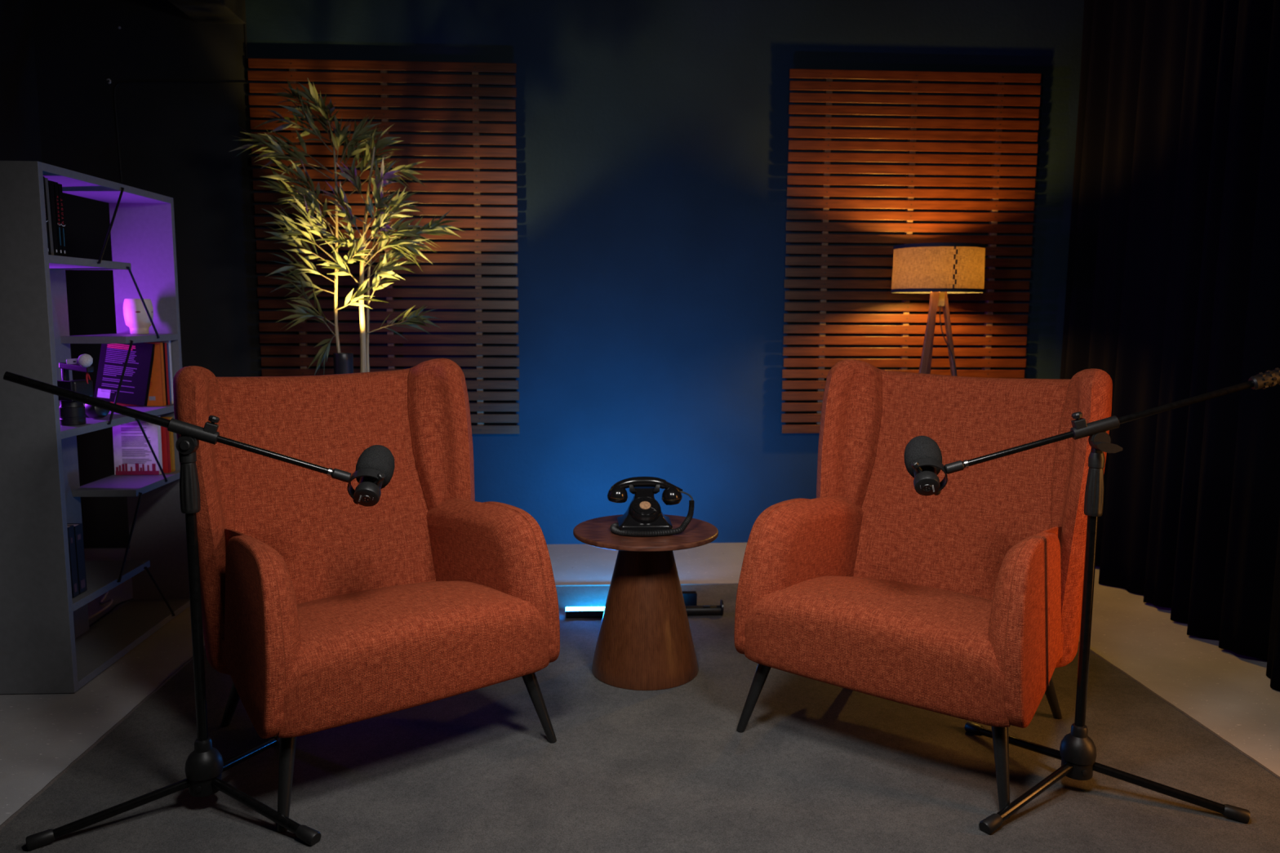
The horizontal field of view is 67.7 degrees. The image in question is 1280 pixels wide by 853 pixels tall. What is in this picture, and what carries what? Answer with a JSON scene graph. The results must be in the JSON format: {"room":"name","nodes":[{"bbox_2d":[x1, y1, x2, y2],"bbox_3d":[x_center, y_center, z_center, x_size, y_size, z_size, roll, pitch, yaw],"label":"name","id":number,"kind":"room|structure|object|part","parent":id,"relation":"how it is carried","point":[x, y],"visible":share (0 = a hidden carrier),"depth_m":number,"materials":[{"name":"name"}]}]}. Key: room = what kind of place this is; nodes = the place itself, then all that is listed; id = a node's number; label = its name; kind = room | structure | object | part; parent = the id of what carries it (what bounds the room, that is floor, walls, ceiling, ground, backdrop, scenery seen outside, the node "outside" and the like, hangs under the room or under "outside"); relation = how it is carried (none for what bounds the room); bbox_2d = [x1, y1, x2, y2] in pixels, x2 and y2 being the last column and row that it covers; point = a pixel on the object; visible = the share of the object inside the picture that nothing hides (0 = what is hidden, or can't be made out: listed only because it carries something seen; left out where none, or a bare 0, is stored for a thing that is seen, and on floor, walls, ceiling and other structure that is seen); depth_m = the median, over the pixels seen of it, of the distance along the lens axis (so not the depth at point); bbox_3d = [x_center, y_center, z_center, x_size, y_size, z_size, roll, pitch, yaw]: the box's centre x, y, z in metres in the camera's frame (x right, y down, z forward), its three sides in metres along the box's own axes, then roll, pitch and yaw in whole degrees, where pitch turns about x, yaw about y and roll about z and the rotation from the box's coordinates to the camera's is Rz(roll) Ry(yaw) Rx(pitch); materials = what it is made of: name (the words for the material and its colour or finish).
{"room":"studio","nodes":[
{"label":"studio","id":0,"kind":"room"},
{"bbox_2d":[0,0,42,162],"bbox_3d":[-2.801,-0.543,1.692,0.100,3.300,6.200,0,7,-3],"label":"wall","id":1,"kind":"structure","parent":0,"point":[20,125],"depth_m":4.47,"materials":[{"name":"black paint"}]},
{"bbox_2d":[31,0,1084,548],"bbox_3d":[-0.284,-0.923,4.912,6.380,3.300,0.100,0,7,-3],"label":"wall","id":2,"kind":"structure","parent":0,"point":[652,140],"depth_m":4.84,"materials":[{"name":"paint"}]},
{"bbox_2d":[168,0,245,23],"bbox_3d":[-1.856,-1.885,1.581,0.230,0.600,6.100,0,7,-3],"label":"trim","id":3,"kind":"structure","parent":2,"relation":"attached to","point":[211,11],"depth_m":4.47,"materials":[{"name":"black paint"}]},
{"bbox_2d":[247,57,519,434],"bbox_3d":[-1.259,-0.874,4.786,1.295,1.836,0.048,0,7,-3],"label":"panel","id":4,"kind":"object","parent":2,"relation":"attached to","point":[293,76],"visible":0.79,"depth_m":4.75,"materials":[{"name":"brown wood"}]},
{"bbox_2d":[780,68,1040,433],"bbox_3d":[1.385,-0.879,4.936,1.294,1.836,0.048,0,7,-3],"label":"panel","id":5,"kind":"object","parent":2,"relation":"attached to","point":[913,87],"visible":0.84,"depth_m":4.89,"materials":[{"name":"brown wood"}]},
{"bbox_2d":[0,542,1279,825],"bbox_3d":[-0.119,1.028,2.137,6.400,0.100,7.000,0,7,-3],"label":"floor","id":6,"kind":"structure","parent":0,"point":[1229,693],"depth_m":3.25,"materials":[{"name":"paint"}]},
{"bbox_2d":[0,160,190,694],"bbox_3d":[-1.948,-0.028,3.423,0.249,1.661,0.950,0,7,-3],"label":"bookshelf","id":7,"kind":"object","parent":6,"relation":"on","point":[48,645],"depth_m":3.05,"materials":[{"name":"grey laminate"}]},
{"bbox_3d":[-1.927,0.028,2.964,0.239,1.661,0.025,0,7,-3],"label":"panel","id":8,"kind":"part","parent":7,"relation":"part of","materials":[{"name":"grey laminate"}]},
{"bbox_2d":[43,176,51,254],"bbox_3d":[-1.896,-0.645,2.919,0.151,0.236,0.034,0,9,-3],"label":"book","id":9,"kind":"object","parent":7,"relation":"on","point":[45,195],"visible":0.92,"depth_m":2.93,"materials":[{"name":"paper"}]},
{"bbox_2d":[44,177,53,255],"bbox_3d":[-1.898,-0.647,2.945,0.150,0.234,0.016,0,8,-3],"label":"book","id":10,"kind":"object","parent":7,"relation":"on","point":[46,179],"visible":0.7,"depth_m":2.95,"materials":[{"name":"paper"}]},
{"bbox_2d":[48,180,58,255],"bbox_3d":[-1.899,-0.648,2.970,0.151,0.229,0.026,0,8,-3],"label":"book","id":11,"kind":"object","parent":7,"relation":"on","point":[51,184],"visible":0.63,"depth_m":2.97,"materials":[{"name":"paper"}]},
{"bbox_2d":[53,181,62,256],"bbox_3d":[-1.900,-0.651,2.997,0.151,0.229,0.024,0,7,-3],"label":"book","id":12,"kind":"object","parent":7,"relation":"on","point":[55,184],"visible":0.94,"depth_m":3.00,"materials":[{"name":"paper"}]},
{"bbox_2d":[57,183,66,256],"bbox_3d":[-1.901,-0.652,3.019,0.151,0.226,0.025,0,7,-3],"label":"book","id":13,"kind":"object","parent":7,"relation":"on","point":[60,186],"visible":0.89,"depth_m":3.02,"materials":[{"name":"paper"}]},
{"bbox_2d":[66,524,79,598],"bbox_3d":[-1.928,0.441,3.109,0.166,0.236,0.034,0,8,-3],"label":"book","id":14,"kind":"object","parent":7,"relation":"on","point":[72,549],"visible":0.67,"depth_m":3.11,"materials":[{"name":"paper"}]},
{"bbox_2d":[74,582,77,592],"bbox_3d":[-1.845,0.528,3.123,0.001,0.028,0.016,0,8,-3],"label":"print","id":15,"kind":"object","parent":14,"relation":"attached to","point":[75,584],"depth_m":3.13},
{"bbox_2d":[57,362,93,425],"bbox_3d":[-1.875,-0.108,3.151,0.160,0.202,0.078,4,8,27],"label":"camera","id":16,"kind":"object","parent":7,"relation":"on","point":[72,412],"visible":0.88,"depth_m":3.13,"materials":[{"name":"black plastic"}]},
{"bbox_3d":[-1.862,-0.179,3.158,0.150,0.062,0.026,4,8,27],"label":"handle","id":17,"kind":"part","parent":16,"relation":"part of","materials":[{"name":"plastic"}]},
{"bbox_2d":[66,353,93,367],"bbox_3d":[-1.826,-0.215,3.113,0.087,0.045,0.044,2,7,12],"label":"microphone","id":18,"kind":"object","parent":16,"relation":"attached to","point":[85,360],"visible":1,"depth_m":3.10,"materials":[{"name":"white plastic"}]},
{"bbox_2d":[85,372,90,383],"bbox_3d":[-1.817,-0.169,3.141,0.012,0.065,0.027,0,7,-3],"label":"lanyard","id":19,"kind":"object","parent":16,"relation":"hanging from","point":[86,373],"visible":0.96,"depth_m":3.13,"materials":[{"name":"red fabric"}]},
{"bbox_2d":[66,523,87,594],"bbox_3d":[-1.930,0.438,3.155,0.166,0.230,0.044,0,8,-3],"label":"book","id":20,"kind":"object","parent":7,"relation":"on","point":[78,535],"visible":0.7,"depth_m":3.15,"materials":[{"name":"paper"}]},
{"bbox_2d":[80,578,85,589],"bbox_3d":[-1.848,0.522,3.169,0.001,0.028,0.026,0,8,-3],"label":"print","id":21,"kind":"object","parent":20,"relation":"attached to","point":[82,580],"depth_m":3.17},
{"bbox_3d":[-1.940,-0.544,3.175,0.239,0.025,0.533,0,7,-3],"label":"shelf","id":22,"kind":"part","parent":7,"relation":"part of","materials":[{"name":"grey laminate"}]},
{"bbox_3d":[-1.885,-0.063,3.322,0.060,0.072,0.068,4,8,27],"label":"lens cap","id":23,"kind":"part","parent":7,"relation":"part of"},
{"bbox_3d":[-1.949,-0.840,3.323,0.239,0.025,0.900,0,7,-3],"label":"panel","id":24,"kind":"part","parent":7,"relation":"part of","materials":[{"name":"grey laminate"}]},
{"bbox_3d":[-1.825,-0.696,3.291,0.016,0.278,0.208,0,7,-3],"label":"brace rod","id":25,"kind":"part","parent":7,"relation":"part of","materials":[{"name":"black metal"}]},
{"bbox_3d":[-1.946,0.548,3.314,0.239,0.025,0.545,0,7,-3],"label":"shelf","id":26,"kind":"part","parent":7,"relation":"part of","materials":[{"name":"grey laminate"}]},
{"bbox_3d":[-1.953,-0.026,3.423,0.239,0.025,0.900,0,7,-3],"label":"shelf","id":27,"kind":"part","parent":7,"relation":"part of","materials":[{"name":"grey laminate"}]},
{"bbox_3d":[-1.964,-0.334,3.617,0.239,0.025,0.438,0,7,-3],"label":"shelf","id":28,"kind":"part","parent":7,"relation":"part of","materials":[{"name":"grey laminate"}]},
{"bbox_3d":[-1.828,-0.158,3.356,0.016,0.284,0.208,0,7,-3],"label":"brace rod","id":29,"kind":"part","parent":7,"relation":"part of","materials":[{"name":"black metal"}]},
{"bbox_2d":[93,342,155,406],"bbox_3d":[-2.011,-0.212,3.727,0.223,0.267,0.061,0,7,-2],"label":"book","id":30,"kind":"object","parent":7,"relation":"on","point":[135,387],"visible":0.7,"depth_m":3.72,"materials":[{"name":"paper"}]},
{"bbox_3d":[-1.968,0.218,3.688,0.239,0.025,0.431,0,7,-3],"label":"shelf","id":31,"kind":"part","parent":7,"relation":"part of","materials":[{"name":"grey laminate"}]},
{"bbox_3d":[-1.831,0.394,3.423,0.016,0.284,0.208,0,7,-3],"label":"brace rod","id":32,"kind":"part","parent":7,"relation":"part of","materials":[{"name":"black metal"}]},
{"bbox_3d":[-1.957,0.783,3.521,0.239,0.025,0.900,0,7,-3],"label":"panel","id":33,"kind":"part","parent":7,"relation":"part of","materials":[{"name":"grey laminate"}]},
{"bbox_2d":[112,415,162,475],"bbox_3d":[-1.993,0.075,3.789,0.172,0.232,0.031,0,5,-4],"label":"book","id":34,"kind":"object","parent":7,"relation":"on","point":[132,455],"visible":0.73,"depth_m":3.78,"materials":[{"name":"paper"}]},
{"bbox_2d":[115,463,159,475],"bbox_3d":[-1.992,0.170,3.783,0.166,0.045,0.001,0,5,-5],"label":"print","id":35,"kind":"object","parent":34,"relation":"attached to","point":[124,468],"depth_m":3.78},
{"bbox_2d":[110,342,166,405],"bbox_3d":[-1.982,-0.206,3.761,0.205,0.249,0.024,0,7,-3],"label":"book","id":36,"kind":"object","parent":7,"relation":"on","point":[157,393],"visible":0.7,"depth_m":3.76,"materials":[{"name":"paper"}]},
{"bbox_2d":[123,298,153,333],"bbox_3d":[-1.966,-0.432,3.748,0.108,0.137,0.105,0,7,-3],"label":"planter","id":37,"kind":"object","parent":7,"relation":"on","point":[135,316],"visible":0.95,"depth_m":3.71,"materials":[{"name":"beige ceramic"}]},
{"bbox_3d":[-1.838,-0.454,3.532,0.016,0.265,0.221,0,7,-3],"label":"brace rod","id":38,"kind":"part","parent":7,"relation":"part of","materials":[{"name":"black metal"}]},
{"bbox_3d":[-1.979,-0.084,3.881,0.239,1.661,0.025,0,7,-3],"label":"panel","id":39,"kind":"part","parent":7,"relation":"part of","materials":[{"name":"grey laminate"}]},
{"bbox_3d":[-1.841,0.092,3.598,0.016,0.277,0.221,0,7,-3],"label":"brace rod","id":40,"kind":"part","parent":7,"relation":"part of","materials":[{"name":"black metal"}]},
{"bbox_3d":[-1.844,0.636,3.665,0.016,0.260,0.221,0,7,-3],"label":"brace rod","id":41,"kind":"part","parent":7,"relation":"part of","materials":[{"name":"black metal"}]},
{"bbox_2d":[155,340,173,404],"bbox_3d":[-1.982,-0.222,3.834,0.195,0.262,0.020,0,7,-3],"label":"book","id":42,"kind":"object","parent":7,"relation":"on","point":[168,342],"visible":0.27,"depth_m":3.84,"materials":[{"name":"paper"}]},
{"bbox_2d":[162,342,168,404],"bbox_3d":[-1.969,-0.208,3.782,0.175,0.248,0.014,0,7,-3],"label":"book","id":43,"kind":"object","parent":7,"relation":"on","point":[165,373],"visible":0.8,"depth_m":3.79,"materials":[{"name":"paper"}]},
{"bbox_2d":[160,418,171,473],"bbox_3d":[-1.981,0.078,3.828,0.180,0.218,0.020,0,7,-3],"label":"book","id":44,"kind":"object","parent":7,"relation":"on","point":[166,454],"visible":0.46,"depth_m":3.83,"materials":[{"name":"paper"}]},
{"bbox_2d":[164,342,169,404],"bbox_3d":[-1.972,-0.210,3.799,0.180,0.247,0.019,0,7,-3],"label":"book","id":45,"kind":"object","parent":7,"relation":"on","point":[166,347],"visible":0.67,"depth_m":3.80,"materials":[{"name":"paper"}]},
{"bbox_2d":[161,417,175,471],"bbox_3d":[-1.979,0.073,3.855,0.180,0.222,0.026,0,7,-3],"label":"book","id":46,"kind":"object","parent":7,"relation":"on","point":[171,433],"visible":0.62,"depth_m":3.86,"materials":[{"name":"paper"}]},
{"bbox_2d":[166,343,171,404],"bbox_3d":[-1.976,-0.210,3.817,0.185,0.244,0.013,0,7,-3],"label":"book","id":47,"kind":"object","parent":7,"relation":"on","point":[167,346],"visible":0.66,"depth_m":3.82,"materials":[{"name":"paper"}]},
{"bbox_2d":[88,591,112,619],"bbox_3d":[-2.332,0.712,4.062,0.258,0.042,0.734,-2,7,-16],"label":"power cable","id":48,"kind":"object","parent":6,"relation":"on","point":[110,601],"visible":0.52,"depth_m":3.88,"materials":[{"name":"plastic"}]},
{"bbox_2d":[88,598,133,626],"bbox_3d":[-2.153,0.759,3.816,0.244,0.006,1.176,5,8,32],"label":"cable","id":49,"kind":"object","parent":6,"relation":"on","point":[113,607],"visible":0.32,"depth_m":3.87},
{"bbox_2d":[229,78,462,375],"bbox_3d":[-1.291,-0.413,4.237,0.875,2.238,0.585,3,7,18],"label":"bamboo plant","id":50,"kind":"object","parent":6,"relation":"on","point":[311,201],"visible":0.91,"depth_m":4.14,"materials":[{"name":"green plant"}]},
{"bbox_3d":[-1.323,-0.485,4.243,0.080,1.784,0.063,0,7,-3],"label":"stem","id":51,"kind":"part","parent":50,"relation":"part of","materials":[{"name":"plant"}]},
{"bbox_3d":[-1.208,-0.408,4.251,0.104,1.630,0.035,0,7,-3],"label":"stem","id":52,"kind":"part","parent":50,"relation":"part of","materials":[{"name":"beige plant"}]},
{"bbox_3d":[-1.210,-0.232,4.324,0.056,1.262,0.047,-5,9,-39],"label":"stem","id":53,"kind":"part","parent":50,"relation":"part of","materials":[{"name":"plant"}]},
{"bbox_2d":[0,582,1279,852],"bbox_3d":[0.094,0.950,2.348,3.234,0.012,3.916,0,7,-3],"label":"carpet","id":54,"kind":"object","parent":6,"relation":"on","point":[815,766],"visible":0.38,"depth_m":2.53,"materials":[{"name":"grey carpet"}]},
{"bbox_2d":[3,371,351,851],"bbox_3d":[-1.069,0.395,2.380,0.719,1.087,0.562,0,7,-3],"label":"microphone stand","id":55,"kind":"object","parent":54,"relation":"on","point":[204,766],"visible":0.99,"depth_m":2.27,"materials":[{"name":"black metal"}]},
{"bbox_3d":[-1.242,0.909,2.257,0.339,0.082,0.022,-4,8,-31],"label":"leg","id":56,"kind":"part","parent":55,"relation":"part of","materials":[{"name":"black metal"}]},
{"bbox_3d":[-1.003,-0.014,2.249,0.024,0.025,0.025,0,7,-3],"label":"clamp knob","id":57,"kind":"part","parent":55,"relation":"part of","materials":[{"name":"black plastic"}]},
{"bbox_3d":[-1.043,0.874,2.550,0.022,0.082,0.332,1,7,9],"label":"leg","id":58,"kind":"part","parent":55,"relation":"part of","materials":[{"name":"black metal"}]},
{"bbox_3d":[-0.899,0.909,2.271,0.336,0.082,0.022,4,8,27],"label":"leg","id":59,"kind":"part","parent":55,"relation":"part of","materials":[{"name":"black metal"}]},
{"bbox_2d":[346,444,395,506],"bbox_3d":[-0.675,0.123,2.405,0.101,0.141,0.171,0,7,-3],"label":"microphone","id":60,"kind":"object","parent":55,"relation":"attached to","point":[375,467],"visible":1,"depth_m":2.37,"materials":[{"name":"black plastic"}]},
{"bbox_3d":[-0.671,0.176,2.341,0.052,0.044,0.028,0,7,-3],"label":"plate","id":61,"kind":"part","parent":60,"relation":"part of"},
{"bbox_3d":[-0.644,0.130,2.350,0.041,0.037,0.020,5,9,36],"label":"yoke knob","id":62,"kind":"part","parent":60,"relation":"part of","materials":[{"name":"metal"}]},
{"bbox_2d":[333,352,353,374],"bbox_3d":[-1.262,0.206,4.116,0.200,1.041,0.200,0,7,-3],"label":"spotlight","id":63,"kind":"object","parent":54,"relation":"on","point":[343,362],"visible":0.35,"depth_m":4.03,"materials":[{"name":"black metal"}]},
{"bbox_2d":[173,358,559,831],"bbox_3d":[-0.791,0.362,2.733,0.867,1.073,0.846,-5,9,-38],"label":"armchair","id":64,"kind":"object","parent":54,"relation":"on","point":[322,610],"visible":0.96,"depth_m":2.69,"materials":[{"name":"orange fabric"}]},
{"bbox_3d":[-1.148,0.741,2.748,0.216,0.312,0.044,7,10,43],"label":"leg","id":65,"kind":"part","parent":64,"relation":"part of","materials":[{"name":"black paint"}]},
{"bbox_3d":[-1.023,0.486,2.472,0.119,0.435,0.670,-5,9,-38],"label":"armrest","id":66,"kind":"part","parent":64,"relation":"part of","materials":[{"name":"orange fabric"}]},
{"bbox_3d":[-0.843,0.818,2.293,0.043,0.268,0.131,-1,7,-10],"label":"leg","id":67,"kind":"part","parent":64,"relation":"part of","materials":[{"name":"black paint"}]},
{"bbox_3d":[-0.937,0.221,2.902,0.865,0.834,0.372,-5,9,-38],"label":"backrest","id":68,"kind":"part","parent":64,"relation":"part of","materials":[{"name":"orange fabric"}]},
{"bbox_3d":[-0.733,0.568,2.684,0.752,0.229,0.655,-5,9,-38],"label":"seat","id":69,"kind":"part","parent":64,"relation":"part of","materials":[{"name":"orange fabric"}]},
{"bbox_3d":[-0.473,0.436,2.908,0.119,0.435,0.670,-5,9,-38],"label":"armrest","id":70,"kind":"part","parent":64,"relation":"part of","materials":[{"name":"orange fabric"}]},
{"bbox_3d":[-0.302,0.769,2.722,0.131,0.268,0.043,3,8,23],"label":"leg","id":71,"kind":"part","parent":64,"relation":"part of","materials":[{"name":"black paint"}]},
{"bbox_2d":[565,606,604,617],"bbox_3d":[-0.212,0.749,3.697,0.151,0.063,0.133,0,7,-3],"label":"tube light","id":72,"kind":"object","parent":54,"relation":"on","point":[597,611],"depth_m":3.81,"materials":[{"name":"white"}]},
{"bbox_2d":[573,514,718,690],"bbox_3d":[0.018,0.589,3.241,0.487,0.494,0.487,0,7,-3],"label":"side table","id":73,"kind":"object","parent":54,"relation":"on","point":[645,642],"visible":0.8,"depth_m":3.13,"materials":[{"name":"brown wood"}]},
{"bbox_2d":[607,476,694,537],"bbox_3d":[0.037,0.260,3.164,0.291,0.177,0.182,0,7,-3],"label":"telephone","id":74,"kind":"object","parent":73,"relation":"on","point":[643,517],"visible":1,"depth_m":3.16,"materials":[{"name":"black plastic"}]},
{"bbox_2d":[607,486,627,498],"bbox_3d":[-0.075,0.217,3.190,0.068,0.042,0.068,0,7,-3],"label":"earpiece","id":75,"kind":"object","parent":74,"relation":"on","point":[615,492],"depth_m":3.17,"materials":[{"name":"black plastic"}]},
{"bbox_3d":[0.038,0.300,3.139,0.279,0.103,0.132,1,7,5],"label":"coiled cord","id":76,"kind":"part","parent":74,"relation":"part of","materials":[{"name":"black plastic"}]},
{"bbox_2d":[662,487,681,500],"bbox_3d":[0.107,0.222,3.201,0.068,0.043,0.068,0,7,-3],"label":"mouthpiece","id":77,"kind":"object","parent":74,"relation":"on","point":[668,493],"depth_m":3.18,"materials":[{"name":"black plastic"}]},
{"bbox_2d":[682,591,697,605],"bbox_3d":[0.172,0.719,3.972,0.125,0.060,0.035,0,7,-3],"label":"box","id":78,"kind":"object","parent":54,"relation":"on","point":[690,597],"visible":0.37,"depth_m":3.96,"materials":[{"name":"black"}]},
{"bbox_2d":[685,600,724,615],"bbox_3d":[0.257,0.744,3.760,0.161,0.063,0.186,0,7,-3],"label":"tube light","id":79,"kind":"object","parent":54,"relation":"on","point":[707,610],"depth_m":3.84,"materials":[{"name":"black"}]},
{"bbox_3d":[0.231,0.743,3.858,0.194,0.039,0.039,0,7,-3],"label":"handle","id":80,"kind":"part","parent":79,"relation":"part of","materials":[{"name":"black plastic"}]},
{"bbox_2d":[733,359,1112,817],"bbox_3d":[0.841,0.361,2.810,0.866,1.073,0.845,6,9,38],"label":"armchair","id":81,"kind":"object","parent":54,"relation":"on","point":[964,601],"visible":0.96,"depth_m":2.76,"materials":[{"name":"orange fabric"}]},
{"bbox_3d":[0.348,0.763,2.796,0.131,0.268,0.043,-3,8,-23],"label":"leg","id":82,"kind":"part","parent":81,"relation":"part of","materials":[{"name":"black paint"}]},
{"bbox_3d":[0.521,0.432,2.983,0.119,0.435,0.670,6,9,38],"label":"armrest","id":83,"kind":"part","parent":81,"relation":"part of","materials":[{"name":"orange fabric"}]},
{"bbox_3d":[0.781,0.567,2.760,0.752,0.229,0.655,6,9,38],"label":"seat","id":84,"kind":"part","parent":81,"relation":"part of","materials":[{"name":"orange fabric"}]},
{"bbox_3d":[0.988,0.221,2.979,0.865,0.834,0.372,6,9,38],"label":"backrest","id":85,"kind":"part","parent":81,"relation":"part of","materials":[{"name":"orange fabric"}]},
{"bbox_3d":[0.891,0.818,2.370,0.043,0.268,0.131,1,7,10],"label":"leg","id":86,"kind":"part","parent":81,"relation":"part of","materials":[{"name":"black paint"}]},
{"bbox_3d":[1.073,0.487,2.550,0.119,0.435,0.670,6,9,38],"label":"armrest","id":87,"kind":"part","parent":81,"relation":"part of","materials":[{"name":"orange fabric"}]},
{"bbox_3d":[1.200,0.744,2.820,0.216,0.312,0.044,-5,9,-37],"label":"leg","id":88,"kind":"part","parent":81,"relation":"part of","materials":[{"name":"black paint"}]},
{"bbox_2d":[944,367,1279,835],"bbox_3d":[1.200,0.372,2.480,0.894,1.133,0.566,0,7,-3],"label":"microphone stand","id":89,"kind":"object","parent":54,"relation":"on","point":[1077,753],"visible":1,"depth_m":2.37,"materials":[{"name":"black metal"}]},
{"bbox_2d":[903,435,947,496],"bbox_3d":[0.727,0.101,2.438,0.096,0.144,0.171,1,7,6],"label":"microphone","id":90,"kind":"object","parent":89,"relation":"attached to","point":[922,455],"visible":1,"depth_m":2.40,"materials":[{"name":"black plastic"}]},
{"bbox_3d":[0.694,0.103,2.383,0.040,0.039,0.020,-3,7,-22],"label":"yoke knob","id":91,"kind":"part","parent":90,"relation":"part of","materials":[{"name":"black metal"}]},
{"bbox_3d":[0.714,0.152,2.373,0.052,0.044,0.029,0,7,-3],"label":"plate","id":92,"kind":"part","parent":90,"relation":"part of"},
{"bbox_3d":[1.042,0.873,2.645,0.022,0.082,0.345,-3,8,-25],"label":"leg","id":93,"kind":"part","parent":89,"relation":"part of","materials":[{"name":"black metal"}]},
{"bbox_3d":[0.961,0.908,2.353,0.343,0.082,0.022,-4,8,-34],"label":"leg","id":94,"kind":"part","parent":89,"relation":"part of","materials":[{"name":"black metal"}]},
{"bbox_3d":[1.069,-0.024,2.337,0.024,0.025,0.025,0,7,-3],"label":"clamp knob","id":95,"kind":"part","parent":89,"relation":"part of","materials":[{"name":"black plastic"}]},
{"bbox_3d":[1.138,0.051,2.325,0.064,0.025,0.022,0,7,-3],"label":"wing knob","id":96,"kind":"part","parent":89,"relation":"part of","materials":[{"name":"black plastic"}]},
{"bbox_3d":[1.310,0.907,2.382,0.346,0.082,0.022,3,8,24],"label":"leg","id":97,"kind":"part","parent":89,"relation":"part of","materials":[{"name":"black metal"}]},
{"bbox_2d":[890,242,985,376],"bbox_3d":[1.498,-0.090,4.671,0.571,1.560,0.487,1,7,8],"label":"floor lamp","id":98,"kind":"object","parent":6,"relation":"on","point":[938,269],"visible":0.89,"depth_m":4.41,"materials":[{"name":"fabric"}]},
{"bbox_3d":[1.306,0.020,4.564,0.240,1.326,0.135,0,7,-3],"label":"leg","id":99,"kind":"part","parent":98,"relation":"part of","materials":[{"name":"brown wood"}]},
{"bbox_3d":[1.414,-0.008,4.799,0.034,1.323,0.224,0,7,-3],"label":"leg","id":100,"kind":"part","parent":98,"relation":"part of","materials":[{"name":"brown wood"}]},
{"bbox_3d":[1.425,-0.650,4.582,0.427,0.016,0.427,0,7,-3],"label":"shade trim","id":101,"kind":"part","parent":98,"relation":"part of","materials":[{"name":"black"}]},
{"bbox_3d":[1.426,-0.753,4.570,0.424,0.210,0.424,0,7,-3],"label":"lamp shade","id":102,"kind":"part","parent":98,"relation":"part of","materials":[{"name":"fabric"}]},
{"bbox_3d":[1.426,-0.855,4.558,0.419,0.016,0.419,0,7,-3],"label":"shade trim","id":103,"kind":"part","parent":98,"relation":"part of","materials":[{"name":"black"}]},
{"bbox_3d":[1.663,0.049,4.698,0.461,1.279,0.163,-4,8,-33],"label":"cord","id":104,"kind":"part","parent":98,"relation":"part of","materials":[{"name":"black plastic"}]},
{"bbox_3d":[1.550,0.015,4.615,0.238,1.325,0.036,3,7,22],"label":"leg","id":105,"kind":"part","parent":98,"relation":"part of","materials":[{"name":"brown wood"}]},
{"bbox_3d":[-0.097,-2.235,1.638,6.400,0.100,6.400,0,7,-3],"label":"ceiling","id":106,"kind":"structure","parent":0,"visible":0},
{"bbox_2d":[1059,0,1279,690],"bbox_3d":[2.166,-0.731,3.094,0.243,3.176,3.671,0,7,1],"label":"curtain","id":107,"kind":"object","parent":106,"relation":"hanging from","point":[1172,293],"visible":0.91,"depth_m":3.79,"materials":[{"name":"black fabric"}]}
]}

